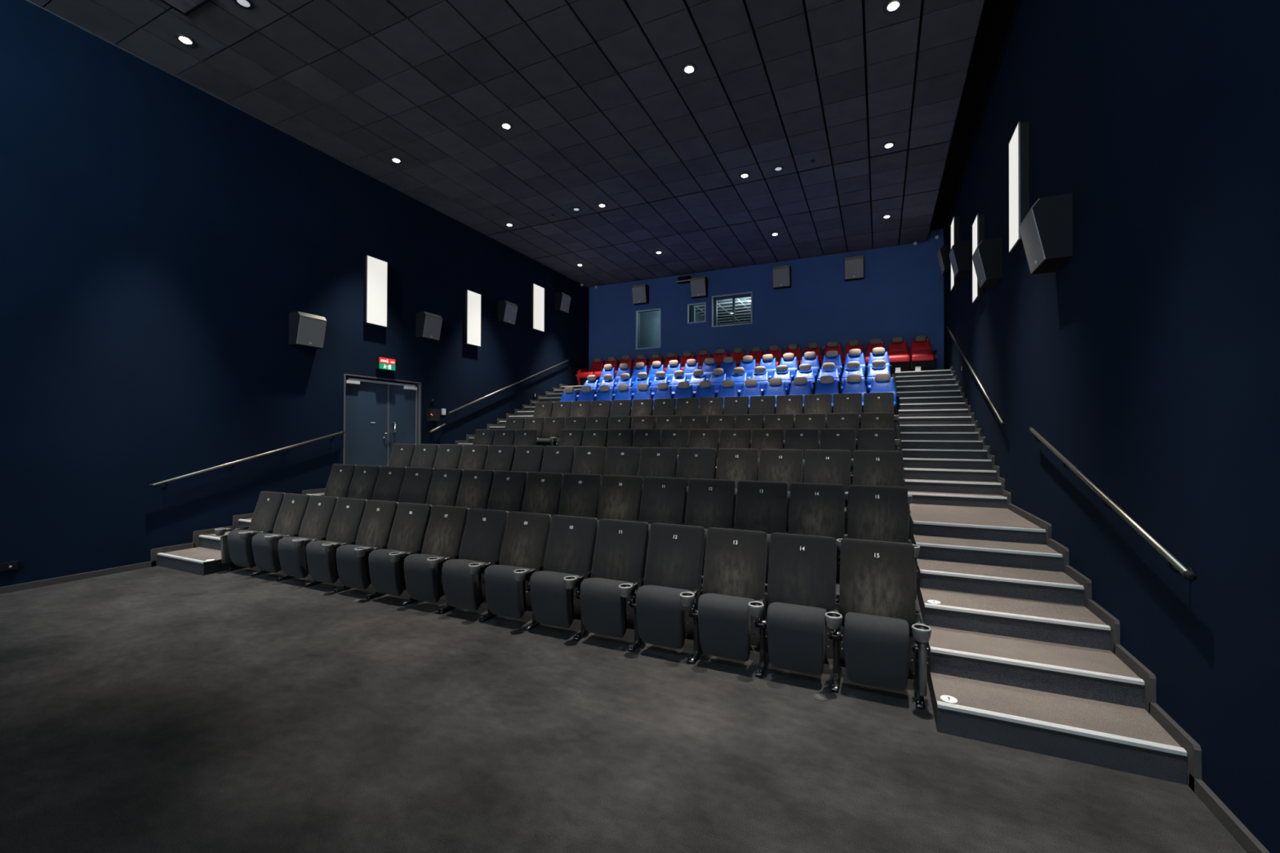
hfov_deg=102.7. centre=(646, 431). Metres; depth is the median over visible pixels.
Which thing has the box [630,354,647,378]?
seat
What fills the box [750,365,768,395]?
seat
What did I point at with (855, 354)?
seat
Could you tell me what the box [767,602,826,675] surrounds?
seat cushion
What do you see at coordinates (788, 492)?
seat cushion
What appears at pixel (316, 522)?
seat
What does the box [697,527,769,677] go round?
seat
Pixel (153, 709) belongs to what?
floor
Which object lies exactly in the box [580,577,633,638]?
seat cushion
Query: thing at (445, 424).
handrail
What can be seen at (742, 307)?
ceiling
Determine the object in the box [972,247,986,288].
grille
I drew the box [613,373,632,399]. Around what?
seat
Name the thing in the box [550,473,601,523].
seat
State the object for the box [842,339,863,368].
seat
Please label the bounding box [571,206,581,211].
recessed light
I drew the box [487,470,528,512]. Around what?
seat
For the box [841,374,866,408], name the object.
seat
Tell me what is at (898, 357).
seat cushion
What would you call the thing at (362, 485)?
seat
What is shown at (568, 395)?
seat
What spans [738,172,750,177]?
recessed light
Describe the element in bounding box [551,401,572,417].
seat
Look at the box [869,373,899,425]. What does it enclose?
seat
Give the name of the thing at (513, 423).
seat
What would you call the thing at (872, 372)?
seat
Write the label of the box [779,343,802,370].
seat
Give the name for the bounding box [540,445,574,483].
seat
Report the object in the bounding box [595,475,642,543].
seat
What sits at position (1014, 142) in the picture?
diffuser
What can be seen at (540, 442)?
seat cushion
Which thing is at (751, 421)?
seat
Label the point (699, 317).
wall
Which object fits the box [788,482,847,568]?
seat
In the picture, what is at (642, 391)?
seat
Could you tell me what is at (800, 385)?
seat
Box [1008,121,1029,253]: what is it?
wall light
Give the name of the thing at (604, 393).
seat
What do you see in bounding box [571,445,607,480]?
seat
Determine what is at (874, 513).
seat
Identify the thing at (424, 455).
seat
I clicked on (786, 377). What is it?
seat
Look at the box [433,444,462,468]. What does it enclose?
seat
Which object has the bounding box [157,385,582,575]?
staircase
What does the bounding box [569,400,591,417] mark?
seat
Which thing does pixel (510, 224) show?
recessed light
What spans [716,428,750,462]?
seat
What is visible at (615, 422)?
seat
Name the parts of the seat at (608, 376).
backrest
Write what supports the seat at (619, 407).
on the floor at (689, 628)
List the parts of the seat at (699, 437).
backrest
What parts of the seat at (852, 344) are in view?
backrest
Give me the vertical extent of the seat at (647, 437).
1.044 m
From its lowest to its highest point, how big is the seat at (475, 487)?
1.044 m
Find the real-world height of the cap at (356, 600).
0.008 m
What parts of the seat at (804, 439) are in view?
backrest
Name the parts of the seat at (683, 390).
backrest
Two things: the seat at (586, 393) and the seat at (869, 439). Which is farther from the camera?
the seat at (586, 393)
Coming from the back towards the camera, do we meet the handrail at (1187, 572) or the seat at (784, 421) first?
the seat at (784, 421)
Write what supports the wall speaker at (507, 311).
attached to the wall at (160, 238)
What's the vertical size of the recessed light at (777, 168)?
0.029 m
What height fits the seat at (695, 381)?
1.120 m
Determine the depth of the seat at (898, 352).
13.43 m
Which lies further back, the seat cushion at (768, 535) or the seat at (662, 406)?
the seat at (662, 406)
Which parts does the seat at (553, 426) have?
backrest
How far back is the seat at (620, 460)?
7.22 m
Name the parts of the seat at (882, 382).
backrest, lumbar panel, armrest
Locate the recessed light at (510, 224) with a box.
[505,222,514,226]
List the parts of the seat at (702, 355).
backrest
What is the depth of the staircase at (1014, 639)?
3.90 m
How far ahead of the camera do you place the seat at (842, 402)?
9.90 m
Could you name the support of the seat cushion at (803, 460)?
on the seat at (804, 439)
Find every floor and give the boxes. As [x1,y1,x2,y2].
[0,565,1246,852]
[441,374,923,673]
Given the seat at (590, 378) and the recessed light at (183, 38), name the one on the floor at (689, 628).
the seat at (590, 378)
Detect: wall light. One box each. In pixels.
[364,254,387,327]
[464,289,480,346]
[530,283,544,332]
[951,216,959,291]
[972,213,984,303]
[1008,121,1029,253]
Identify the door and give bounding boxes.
[342,373,421,466]
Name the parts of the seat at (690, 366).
lumbar panel, backrest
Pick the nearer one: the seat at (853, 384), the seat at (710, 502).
the seat at (710, 502)
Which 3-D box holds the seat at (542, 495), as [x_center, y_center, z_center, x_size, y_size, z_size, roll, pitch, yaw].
[-1.365,1.043,6.259,0.594,1.044,0.587,0,0,24]
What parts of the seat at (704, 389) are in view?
backrest, lumbar panel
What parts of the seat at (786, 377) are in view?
backrest, lumbar panel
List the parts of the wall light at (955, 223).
edge frame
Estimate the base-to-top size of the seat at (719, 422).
1.044 m
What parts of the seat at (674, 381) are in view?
lumbar panel, backrest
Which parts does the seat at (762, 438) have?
backrest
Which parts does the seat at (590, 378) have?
backrest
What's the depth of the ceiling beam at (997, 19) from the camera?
8.08 m
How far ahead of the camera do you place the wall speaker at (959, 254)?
9.56 m
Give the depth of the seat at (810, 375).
12.47 m
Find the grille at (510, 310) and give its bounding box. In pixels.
[503,302,517,324]
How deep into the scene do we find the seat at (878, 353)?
12.74 m
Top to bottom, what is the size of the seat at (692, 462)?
1.044 m
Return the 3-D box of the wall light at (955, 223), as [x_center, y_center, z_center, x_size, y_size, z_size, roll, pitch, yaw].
[6.639,-3.812,11.023,0.102,1.452,0.512,0,0,24]
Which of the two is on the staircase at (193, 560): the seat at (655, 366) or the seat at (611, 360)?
the seat at (611, 360)
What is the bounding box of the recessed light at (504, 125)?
[499,121,512,129]
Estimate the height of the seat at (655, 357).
1.118 m
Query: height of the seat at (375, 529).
1.044 m
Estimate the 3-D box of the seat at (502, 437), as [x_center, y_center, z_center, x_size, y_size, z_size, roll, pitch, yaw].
[-3.060,0.480,10.569,0.594,1.044,0.587,0,0,24]
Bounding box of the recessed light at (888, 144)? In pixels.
[882,141,895,148]
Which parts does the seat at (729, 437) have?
backrest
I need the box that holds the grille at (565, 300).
[560,294,570,312]
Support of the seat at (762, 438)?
on the floor at (689, 628)
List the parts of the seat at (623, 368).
lumbar panel, backrest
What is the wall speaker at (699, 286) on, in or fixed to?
attached to the wall at (900, 293)
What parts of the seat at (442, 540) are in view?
backrest, armrest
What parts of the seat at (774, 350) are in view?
backrest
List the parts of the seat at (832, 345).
backrest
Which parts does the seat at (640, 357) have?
backrest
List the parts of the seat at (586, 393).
backrest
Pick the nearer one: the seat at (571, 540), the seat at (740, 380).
the seat at (571, 540)
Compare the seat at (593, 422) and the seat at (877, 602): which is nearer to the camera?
the seat at (877, 602)
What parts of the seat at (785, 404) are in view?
backrest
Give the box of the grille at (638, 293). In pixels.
[631,286,646,303]
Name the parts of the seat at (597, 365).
armrest, lumbar panel, backrest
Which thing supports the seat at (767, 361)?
on the floor at (689, 628)
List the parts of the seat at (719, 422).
backrest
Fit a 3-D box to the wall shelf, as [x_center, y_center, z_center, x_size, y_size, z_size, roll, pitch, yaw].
[1.200,-4.808,16.242,0.480,0.166,0.265,0,0,24]
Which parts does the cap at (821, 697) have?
lid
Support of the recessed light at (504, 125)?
in the ceiling at (598, 101)
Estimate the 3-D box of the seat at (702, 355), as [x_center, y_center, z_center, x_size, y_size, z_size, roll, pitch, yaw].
[1.619,-1.964,15.561,0.524,1.118,0.866,0,0,24]
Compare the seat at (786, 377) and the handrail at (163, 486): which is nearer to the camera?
the handrail at (163, 486)
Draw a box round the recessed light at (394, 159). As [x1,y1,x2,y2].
[390,156,402,163]
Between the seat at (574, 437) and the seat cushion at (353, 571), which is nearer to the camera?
the seat cushion at (353, 571)
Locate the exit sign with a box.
[375,356,395,371]
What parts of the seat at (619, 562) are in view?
backrest, armrest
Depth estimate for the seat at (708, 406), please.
11.04 m
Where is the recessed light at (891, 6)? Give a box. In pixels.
[883,0,902,13]
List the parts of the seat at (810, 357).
lumbar panel, backrest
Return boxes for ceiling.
[28,0,985,287]
[695,297,751,325]
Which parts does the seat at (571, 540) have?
backrest, armrest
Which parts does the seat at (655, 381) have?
lumbar panel, backrest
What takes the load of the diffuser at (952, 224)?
attached to the wall light at (955, 223)
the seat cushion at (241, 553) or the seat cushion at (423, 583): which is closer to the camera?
the seat cushion at (423, 583)
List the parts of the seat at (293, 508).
armrest, backrest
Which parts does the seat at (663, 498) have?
backrest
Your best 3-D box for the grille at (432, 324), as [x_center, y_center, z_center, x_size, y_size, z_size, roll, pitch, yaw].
[-4.737,-2.283,11.313,0.104,0.466,0.456,0,0,24]
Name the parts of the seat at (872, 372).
backrest, lumbar panel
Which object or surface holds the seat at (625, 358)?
on the floor at (689, 628)
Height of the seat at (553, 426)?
1.044 m
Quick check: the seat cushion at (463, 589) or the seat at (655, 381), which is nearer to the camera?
the seat cushion at (463, 589)
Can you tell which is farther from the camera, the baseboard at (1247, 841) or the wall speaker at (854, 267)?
the wall speaker at (854, 267)
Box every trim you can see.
[25,0,588,287]
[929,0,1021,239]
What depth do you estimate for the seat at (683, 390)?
12.41 m
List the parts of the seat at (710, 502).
backrest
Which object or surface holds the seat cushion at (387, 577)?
on the seat at (407, 534)
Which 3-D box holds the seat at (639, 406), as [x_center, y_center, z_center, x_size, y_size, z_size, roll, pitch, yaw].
[-0.161,-0.216,11.554,0.594,1.044,0.587,0,0,24]
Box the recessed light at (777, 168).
[773,165,783,171]
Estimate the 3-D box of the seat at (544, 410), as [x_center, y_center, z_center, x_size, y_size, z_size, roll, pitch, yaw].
[-2.697,-0.216,12.709,0.668,1.044,0.587,0,0,24]
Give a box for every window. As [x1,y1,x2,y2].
[635,308,661,349]
[687,302,706,324]
[711,291,752,327]
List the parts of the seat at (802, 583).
backrest, armrest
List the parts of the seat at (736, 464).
backrest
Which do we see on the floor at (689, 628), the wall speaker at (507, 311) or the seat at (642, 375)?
the seat at (642, 375)
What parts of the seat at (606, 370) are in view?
lumbar panel, backrest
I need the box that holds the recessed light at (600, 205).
[597,203,606,207]
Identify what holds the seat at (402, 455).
on the floor at (689, 628)
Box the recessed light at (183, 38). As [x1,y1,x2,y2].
[174,33,195,45]
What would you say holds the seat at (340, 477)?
on the floor at (689, 628)
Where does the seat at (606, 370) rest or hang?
on the floor at (689, 628)
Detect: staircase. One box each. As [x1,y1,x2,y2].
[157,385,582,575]
[893,369,1186,784]
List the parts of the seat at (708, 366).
lumbar panel, backrest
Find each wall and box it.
[0,0,589,586]
[588,228,943,371]
[695,311,704,321]
[943,0,1279,852]
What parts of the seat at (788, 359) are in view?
lumbar panel, backrest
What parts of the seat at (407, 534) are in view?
backrest, armrest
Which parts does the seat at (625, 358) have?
backrest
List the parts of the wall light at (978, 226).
edge frame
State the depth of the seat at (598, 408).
12.18 m
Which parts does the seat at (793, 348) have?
backrest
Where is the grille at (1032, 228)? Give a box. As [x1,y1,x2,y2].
[1018,208,1045,273]
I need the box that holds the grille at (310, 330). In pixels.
[296,315,326,347]
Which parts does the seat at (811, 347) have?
backrest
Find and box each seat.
[214,491,285,576]
[252,493,310,581]
[277,495,337,586]
[306,497,367,592]
[321,463,355,497]
[336,499,398,599]
[346,464,380,500]
[368,502,431,606]
[371,466,406,502]
[387,443,415,467]
[398,466,434,504]
[404,505,468,613]
[409,444,439,467]
[426,467,463,506]
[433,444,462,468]
[442,507,508,622]
[455,469,494,509]
[457,444,488,470]
[472,429,495,445]
[484,444,515,471]
[484,511,551,631]
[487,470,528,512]
[492,429,515,444]
[504,417,525,430]
[511,444,544,472]
[513,429,537,446]
[520,471,563,516]
[523,417,545,445]
[529,515,597,640]
[533,401,553,417]
[536,417,565,447]
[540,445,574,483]
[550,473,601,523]
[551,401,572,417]
[556,416,586,445]
[557,429,583,450]
[560,386,577,401]
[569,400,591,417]
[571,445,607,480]
[573,374,599,400]
[577,357,603,385]
[577,386,594,404]
[580,518,648,652]
[581,429,608,447]
[585,416,608,429]
[586,400,611,422]
[592,364,614,393]
[593,355,617,382]
[594,373,615,399]
[595,385,613,407]
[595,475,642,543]
[600,446,640,492]
[605,429,634,460]
[607,416,631,438]
[608,400,631,422]
[613,363,631,386]
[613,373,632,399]
[613,384,631,399]
[614,355,631,377]
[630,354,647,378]
[631,362,647,386]
[631,372,649,398]
[631,383,651,409]
[631,399,653,425]
[631,415,655,443]
[632,428,661,475]
[635,523,704,663]
[639,447,677,515]
[639,476,687,568]
[646,353,662,377]
[647,360,664,386]
[649,371,668,398]
[652,382,671,407]
[652,398,675,428]
[655,415,680,446]
[659,428,688,477]
[663,351,678,372]
[664,360,681,384]
[668,370,686,397]
[673,382,693,411]
[675,397,699,428]
[675,447,716,523]
[679,351,693,370]
[680,414,706,447]
[681,359,699,382]
[684,478,735,575]
[688,368,706,396]
[688,428,719,479]
[694,350,711,368]
[694,380,715,410]
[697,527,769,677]
[698,396,723,428]
[699,357,718,380]
[706,414,734,453]
[708,368,726,396]
[713,348,728,368]
[715,448,758,527]
[716,379,737,411]
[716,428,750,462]
[718,356,737,379]
[723,395,749,428]
[728,367,746,395]
[730,347,745,367]
[733,480,788,583]
[734,413,763,448]
[737,355,757,379]
[739,378,761,410]
[748,346,763,366]
[749,395,775,428]
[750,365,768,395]
[751,428,783,480]
[757,354,777,379]
[758,448,802,531]
[763,377,786,410]
[764,413,793,448]
[766,345,782,366]
[767,533,843,693]
[772,364,791,394]
[775,395,803,428]
[777,352,798,380]
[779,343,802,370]
[784,428,818,482]
[788,376,812,409]
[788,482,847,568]
[793,364,817,394]
[794,413,825,449]
[799,351,820,379]
[800,342,822,368]
[804,394,831,428]
[804,448,850,517]
[814,375,839,408]
[816,362,841,393]
[819,428,855,478]
[820,341,842,368]
[821,350,844,378]
[826,413,858,449]
[832,393,862,428]
[839,538,931,710]
[840,360,866,391]
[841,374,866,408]
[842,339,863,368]
[844,348,867,380]
[847,484,919,600]
[853,449,912,539]
[857,428,895,450]
[860,412,899,450]
[863,391,898,439]
[864,337,885,366]
[866,360,891,391]
[867,346,892,377]
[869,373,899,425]
[887,336,910,374]
[910,334,937,371]
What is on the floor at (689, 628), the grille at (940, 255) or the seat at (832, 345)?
the seat at (832, 345)
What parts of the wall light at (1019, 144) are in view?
edge frame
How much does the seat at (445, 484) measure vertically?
1.044 m
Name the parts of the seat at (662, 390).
backrest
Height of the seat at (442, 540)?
1.044 m
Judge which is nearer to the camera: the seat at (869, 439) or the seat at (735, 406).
the seat at (869, 439)
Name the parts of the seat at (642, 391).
backrest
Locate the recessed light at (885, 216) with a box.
[881,214,891,218]
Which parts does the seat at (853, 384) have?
lumbar panel, backrest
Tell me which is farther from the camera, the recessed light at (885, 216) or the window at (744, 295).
the window at (744, 295)
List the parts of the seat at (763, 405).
backrest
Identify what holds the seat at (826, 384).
on the floor at (689, 628)
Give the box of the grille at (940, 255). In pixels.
[937,249,944,274]
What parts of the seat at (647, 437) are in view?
backrest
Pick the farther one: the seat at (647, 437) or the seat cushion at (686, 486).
the seat at (647, 437)
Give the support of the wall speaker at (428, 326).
attached to the wall at (160, 238)
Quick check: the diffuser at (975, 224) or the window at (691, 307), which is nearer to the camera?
the diffuser at (975, 224)
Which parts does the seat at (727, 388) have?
backrest, lumbar panel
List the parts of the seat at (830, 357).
lumbar panel, backrest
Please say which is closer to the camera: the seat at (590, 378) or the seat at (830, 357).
the seat at (830, 357)
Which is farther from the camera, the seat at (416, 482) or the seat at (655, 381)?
the seat at (655, 381)
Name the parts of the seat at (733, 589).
backrest, armrest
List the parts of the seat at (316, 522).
armrest, backrest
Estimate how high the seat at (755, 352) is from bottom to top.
1.118 m
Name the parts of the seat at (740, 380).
backrest, lumbar panel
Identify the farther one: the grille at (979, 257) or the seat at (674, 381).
the seat at (674, 381)
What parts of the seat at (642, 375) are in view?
lumbar panel, backrest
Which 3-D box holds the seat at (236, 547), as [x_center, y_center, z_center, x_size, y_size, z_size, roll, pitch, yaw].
[-5.338,1.369,6.914,0.668,1.044,0.587,0,0,24]
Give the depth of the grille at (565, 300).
16.06 m
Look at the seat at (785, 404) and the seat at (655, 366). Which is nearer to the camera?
the seat at (785, 404)
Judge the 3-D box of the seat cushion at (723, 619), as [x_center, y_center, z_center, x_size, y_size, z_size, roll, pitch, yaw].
[0.651,1.573,4.139,0.410,0.488,0.307,0,0,24]
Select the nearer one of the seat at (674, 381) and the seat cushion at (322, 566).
the seat cushion at (322, 566)
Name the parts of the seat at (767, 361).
lumbar panel, backrest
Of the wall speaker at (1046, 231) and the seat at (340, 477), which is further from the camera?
the seat at (340, 477)
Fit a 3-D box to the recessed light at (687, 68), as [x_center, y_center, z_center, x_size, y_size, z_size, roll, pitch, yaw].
[0.595,-5.083,7.189,0.210,0.031,0.210,0,0,24]
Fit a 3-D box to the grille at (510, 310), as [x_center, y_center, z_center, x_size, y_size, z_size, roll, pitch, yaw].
[-3.648,-3.135,13.704,0.104,0.466,0.456,0,0,24]
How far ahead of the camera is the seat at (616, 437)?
9.61 m
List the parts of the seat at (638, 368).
lumbar panel, backrest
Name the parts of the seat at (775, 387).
lumbar panel, backrest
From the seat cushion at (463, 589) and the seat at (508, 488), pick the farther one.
the seat at (508, 488)
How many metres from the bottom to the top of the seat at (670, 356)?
1.118 m
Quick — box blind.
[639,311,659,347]
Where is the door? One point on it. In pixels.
(379, 415)
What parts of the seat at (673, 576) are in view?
backrest, armrest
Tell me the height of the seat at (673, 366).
1.125 m
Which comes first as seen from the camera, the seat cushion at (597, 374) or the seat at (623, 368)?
the seat at (623, 368)
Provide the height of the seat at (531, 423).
1.044 m
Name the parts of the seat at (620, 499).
backrest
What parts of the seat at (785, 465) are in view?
backrest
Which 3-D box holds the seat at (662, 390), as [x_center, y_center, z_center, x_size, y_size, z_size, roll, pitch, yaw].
[0.310,-0.654,12.432,0.564,1.104,0.736,0,0,24]
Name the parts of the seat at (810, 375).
backrest, lumbar panel, armrest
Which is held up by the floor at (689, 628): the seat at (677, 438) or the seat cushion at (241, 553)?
the seat at (677, 438)
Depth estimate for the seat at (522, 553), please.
5.10 m
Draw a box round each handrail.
[148,431,344,488]
[426,422,446,435]
[447,360,568,413]
[946,325,1004,426]
[1027,426,1196,580]
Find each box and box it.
[426,408,439,422]
[895,367,900,372]
[915,366,920,370]
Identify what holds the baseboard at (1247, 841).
attached to the wall at (1148, 360)
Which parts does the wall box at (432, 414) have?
lid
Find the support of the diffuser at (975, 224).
attached to the wall light at (978, 226)
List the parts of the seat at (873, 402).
backrest, panel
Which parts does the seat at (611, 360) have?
backrest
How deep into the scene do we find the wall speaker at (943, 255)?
11.63 m
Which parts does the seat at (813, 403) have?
backrest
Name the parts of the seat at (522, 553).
backrest, armrest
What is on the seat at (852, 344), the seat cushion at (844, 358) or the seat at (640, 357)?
the seat cushion at (844, 358)
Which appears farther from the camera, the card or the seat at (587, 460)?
the card
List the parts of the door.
closer rail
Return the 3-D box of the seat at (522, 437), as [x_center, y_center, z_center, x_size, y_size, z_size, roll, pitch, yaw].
[-2.560,0.480,10.341,0.594,1.044,0.587,0,0,24]
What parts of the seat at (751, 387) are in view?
lumbar panel, backrest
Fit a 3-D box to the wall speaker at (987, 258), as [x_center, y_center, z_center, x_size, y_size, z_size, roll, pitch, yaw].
[4.819,-2.365,7.256,0.290,0.552,0.480,0,0,24]
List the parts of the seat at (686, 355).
backrest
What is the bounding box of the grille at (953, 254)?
[949,247,958,277]
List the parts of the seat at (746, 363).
lumbar panel, backrest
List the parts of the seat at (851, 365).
lumbar panel, backrest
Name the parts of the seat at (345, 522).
armrest, backrest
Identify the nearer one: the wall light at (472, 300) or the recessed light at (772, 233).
the wall light at (472, 300)
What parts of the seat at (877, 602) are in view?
backrest, armrest, panel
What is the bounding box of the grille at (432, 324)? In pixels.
[422,315,442,340]
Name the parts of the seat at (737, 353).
backrest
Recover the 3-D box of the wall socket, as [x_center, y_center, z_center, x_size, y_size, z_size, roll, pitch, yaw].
[-7.425,1.572,5.945,0.035,0.090,0.150,0,0,24]
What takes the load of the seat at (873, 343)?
on the floor at (689, 628)
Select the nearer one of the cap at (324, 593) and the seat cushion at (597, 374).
the cap at (324, 593)
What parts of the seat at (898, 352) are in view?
lumbar panel, backrest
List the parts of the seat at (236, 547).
panel, armrest, armrest, backrest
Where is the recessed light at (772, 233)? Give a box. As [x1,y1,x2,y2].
[770,232,779,235]
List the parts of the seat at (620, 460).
backrest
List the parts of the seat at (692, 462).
backrest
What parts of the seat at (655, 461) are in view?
backrest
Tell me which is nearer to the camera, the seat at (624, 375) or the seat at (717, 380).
the seat at (717, 380)
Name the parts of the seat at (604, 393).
backrest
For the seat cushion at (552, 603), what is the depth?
4.70 m
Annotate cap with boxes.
[320,592,330,595]
[352,599,363,602]
[813,693,828,701]
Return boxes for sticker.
[927,600,940,604]
[940,695,957,703]
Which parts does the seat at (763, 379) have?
backrest, lumbar panel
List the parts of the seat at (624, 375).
lumbar panel, backrest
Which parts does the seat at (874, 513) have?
backrest, panel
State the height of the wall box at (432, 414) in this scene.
0.290 m
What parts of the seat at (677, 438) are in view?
backrest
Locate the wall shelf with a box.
[675,275,691,284]
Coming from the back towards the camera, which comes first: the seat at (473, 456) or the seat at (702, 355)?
the seat at (702, 355)
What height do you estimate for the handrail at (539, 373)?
1.957 m
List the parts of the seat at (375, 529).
armrest, backrest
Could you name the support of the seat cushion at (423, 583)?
on the seat at (442, 540)
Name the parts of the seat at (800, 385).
lumbar panel, backrest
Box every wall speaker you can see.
[288,311,327,348]
[415,311,442,341]
[497,300,517,325]
[555,292,570,313]
[631,284,648,305]
[689,275,707,298]
[772,265,791,289]
[844,255,864,281]
[937,244,951,275]
[949,240,969,278]
[972,237,1002,288]
[1018,192,1072,274]
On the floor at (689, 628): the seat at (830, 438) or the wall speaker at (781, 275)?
the seat at (830, 438)
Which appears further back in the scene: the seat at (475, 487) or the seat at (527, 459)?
the seat at (527, 459)
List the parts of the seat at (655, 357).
backrest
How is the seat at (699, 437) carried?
on the floor at (689, 628)
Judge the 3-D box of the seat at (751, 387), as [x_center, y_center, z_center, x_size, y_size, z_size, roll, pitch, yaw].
[2.312,-0.654,11.520,0.564,1.104,0.736,0,0,24]
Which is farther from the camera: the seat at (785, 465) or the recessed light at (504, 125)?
the recessed light at (504, 125)
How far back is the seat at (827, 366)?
12.25 m
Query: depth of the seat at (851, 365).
12.02 m
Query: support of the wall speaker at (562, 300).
attached to the wall at (160, 238)
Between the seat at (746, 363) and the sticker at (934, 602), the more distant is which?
the seat at (746, 363)
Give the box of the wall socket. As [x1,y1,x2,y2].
[0,560,17,571]
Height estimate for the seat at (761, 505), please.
1.044 m
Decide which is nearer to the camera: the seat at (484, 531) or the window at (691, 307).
the seat at (484, 531)
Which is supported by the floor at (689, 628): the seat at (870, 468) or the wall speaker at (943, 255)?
the seat at (870, 468)
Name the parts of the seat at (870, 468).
backrest, panel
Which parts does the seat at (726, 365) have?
lumbar panel, backrest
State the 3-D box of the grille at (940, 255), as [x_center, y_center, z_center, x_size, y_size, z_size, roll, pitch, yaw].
[6.813,-3.912,11.857,0.104,0.466,0.456,0,0,24]
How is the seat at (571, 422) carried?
on the floor at (689, 628)
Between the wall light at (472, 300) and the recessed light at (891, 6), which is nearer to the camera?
the recessed light at (891, 6)
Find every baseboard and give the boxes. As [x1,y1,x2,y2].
[0,383,570,594]
[947,366,1269,852]
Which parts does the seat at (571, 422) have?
backrest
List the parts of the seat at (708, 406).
backrest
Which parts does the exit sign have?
red panel, green panel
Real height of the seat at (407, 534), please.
1.044 m
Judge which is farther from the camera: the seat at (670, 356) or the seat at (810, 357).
the seat at (670, 356)
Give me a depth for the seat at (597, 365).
17.14 m
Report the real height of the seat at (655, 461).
1.044 m
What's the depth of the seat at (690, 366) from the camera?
14.78 m
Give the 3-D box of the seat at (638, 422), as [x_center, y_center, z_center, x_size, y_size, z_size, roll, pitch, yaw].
[-0.132,0.201,10.340,0.594,1.044,0.587,0,0,24]
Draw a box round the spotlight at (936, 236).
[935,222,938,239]
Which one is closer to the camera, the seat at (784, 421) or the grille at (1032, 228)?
the grille at (1032, 228)
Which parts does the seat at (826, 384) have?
lumbar panel, backrest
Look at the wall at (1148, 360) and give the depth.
3.09 m
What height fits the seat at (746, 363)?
1.125 m
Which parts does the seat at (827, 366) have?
backrest, armrest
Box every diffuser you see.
[951,219,953,289]
[972,215,977,302]
[1008,124,1018,251]
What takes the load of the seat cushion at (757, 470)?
on the seat at (762, 438)
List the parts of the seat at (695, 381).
lumbar panel, backrest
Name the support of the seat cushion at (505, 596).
on the seat at (522, 553)
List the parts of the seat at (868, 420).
backrest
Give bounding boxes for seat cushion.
[227,529,260,568]
[252,533,285,573]
[277,537,313,577]
[306,540,342,583]
[336,544,374,589]
[368,549,409,595]
[404,554,447,603]
[442,559,487,610]
[484,564,532,618]
[529,570,580,627]
[536,438,557,447]
[579,371,594,377]
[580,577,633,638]
[593,371,601,377]
[635,585,690,648]
[644,524,650,568]
[684,486,688,523]
[697,593,755,661]
[702,528,707,575]
[733,488,737,527]
[756,458,759,480]
[764,533,770,583]
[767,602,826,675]
[786,491,790,531]
[801,459,804,482]
[842,357,845,364]
[844,612,909,691]
[864,355,869,364]
[866,385,871,391]
[888,354,909,362]
[910,352,934,361]
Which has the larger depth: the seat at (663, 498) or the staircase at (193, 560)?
the staircase at (193, 560)
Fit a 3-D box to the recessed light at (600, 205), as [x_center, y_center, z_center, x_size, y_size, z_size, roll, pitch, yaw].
[-1.004,-5.055,11.464,0.210,0.031,0.210,0,0,24]
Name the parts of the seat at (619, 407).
backrest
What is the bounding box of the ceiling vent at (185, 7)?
[160,0,211,16]
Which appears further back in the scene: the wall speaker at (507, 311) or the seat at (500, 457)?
the wall speaker at (507, 311)
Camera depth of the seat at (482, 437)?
10.97 m
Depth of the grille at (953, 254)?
9.67 m
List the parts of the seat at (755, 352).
backrest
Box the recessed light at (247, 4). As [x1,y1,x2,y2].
[233,0,254,8]
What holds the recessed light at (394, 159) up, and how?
in the ceiling at (598, 101)
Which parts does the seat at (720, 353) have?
backrest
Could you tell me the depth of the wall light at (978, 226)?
8.27 m
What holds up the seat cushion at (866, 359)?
on the seat at (873, 343)
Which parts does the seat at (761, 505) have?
backrest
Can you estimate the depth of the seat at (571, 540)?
4.88 m
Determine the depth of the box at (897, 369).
12.31 m
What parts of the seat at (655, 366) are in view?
lumbar panel, backrest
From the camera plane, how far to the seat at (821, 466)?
6.08 m
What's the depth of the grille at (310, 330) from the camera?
8.89 m
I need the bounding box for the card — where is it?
[440,408,445,414]
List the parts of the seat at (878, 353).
lumbar panel, backrest, armrest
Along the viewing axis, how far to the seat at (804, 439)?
8.23 m
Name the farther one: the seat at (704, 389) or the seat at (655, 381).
the seat at (655, 381)
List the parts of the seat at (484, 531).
backrest, armrest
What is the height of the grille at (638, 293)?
0.500 m
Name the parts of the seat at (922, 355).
backrest, lumbar panel, armrest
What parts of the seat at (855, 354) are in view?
lumbar panel, backrest, armrest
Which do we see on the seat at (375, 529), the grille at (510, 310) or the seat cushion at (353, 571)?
the seat cushion at (353, 571)
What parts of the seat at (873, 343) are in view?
backrest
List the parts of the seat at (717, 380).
lumbar panel, backrest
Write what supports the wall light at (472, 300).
attached to the wall at (160, 238)
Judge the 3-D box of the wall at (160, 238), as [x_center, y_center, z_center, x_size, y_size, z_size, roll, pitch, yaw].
[-6.762,-1.806,7.807,0.300,7.600,22.569,0,0,24]
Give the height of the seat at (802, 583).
1.044 m
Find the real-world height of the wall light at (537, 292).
1.312 m
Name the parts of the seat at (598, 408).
backrest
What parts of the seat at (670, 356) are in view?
backrest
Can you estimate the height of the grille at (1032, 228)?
0.466 m
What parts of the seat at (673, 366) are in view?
lumbar panel, backrest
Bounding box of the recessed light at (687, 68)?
[681,62,696,74]

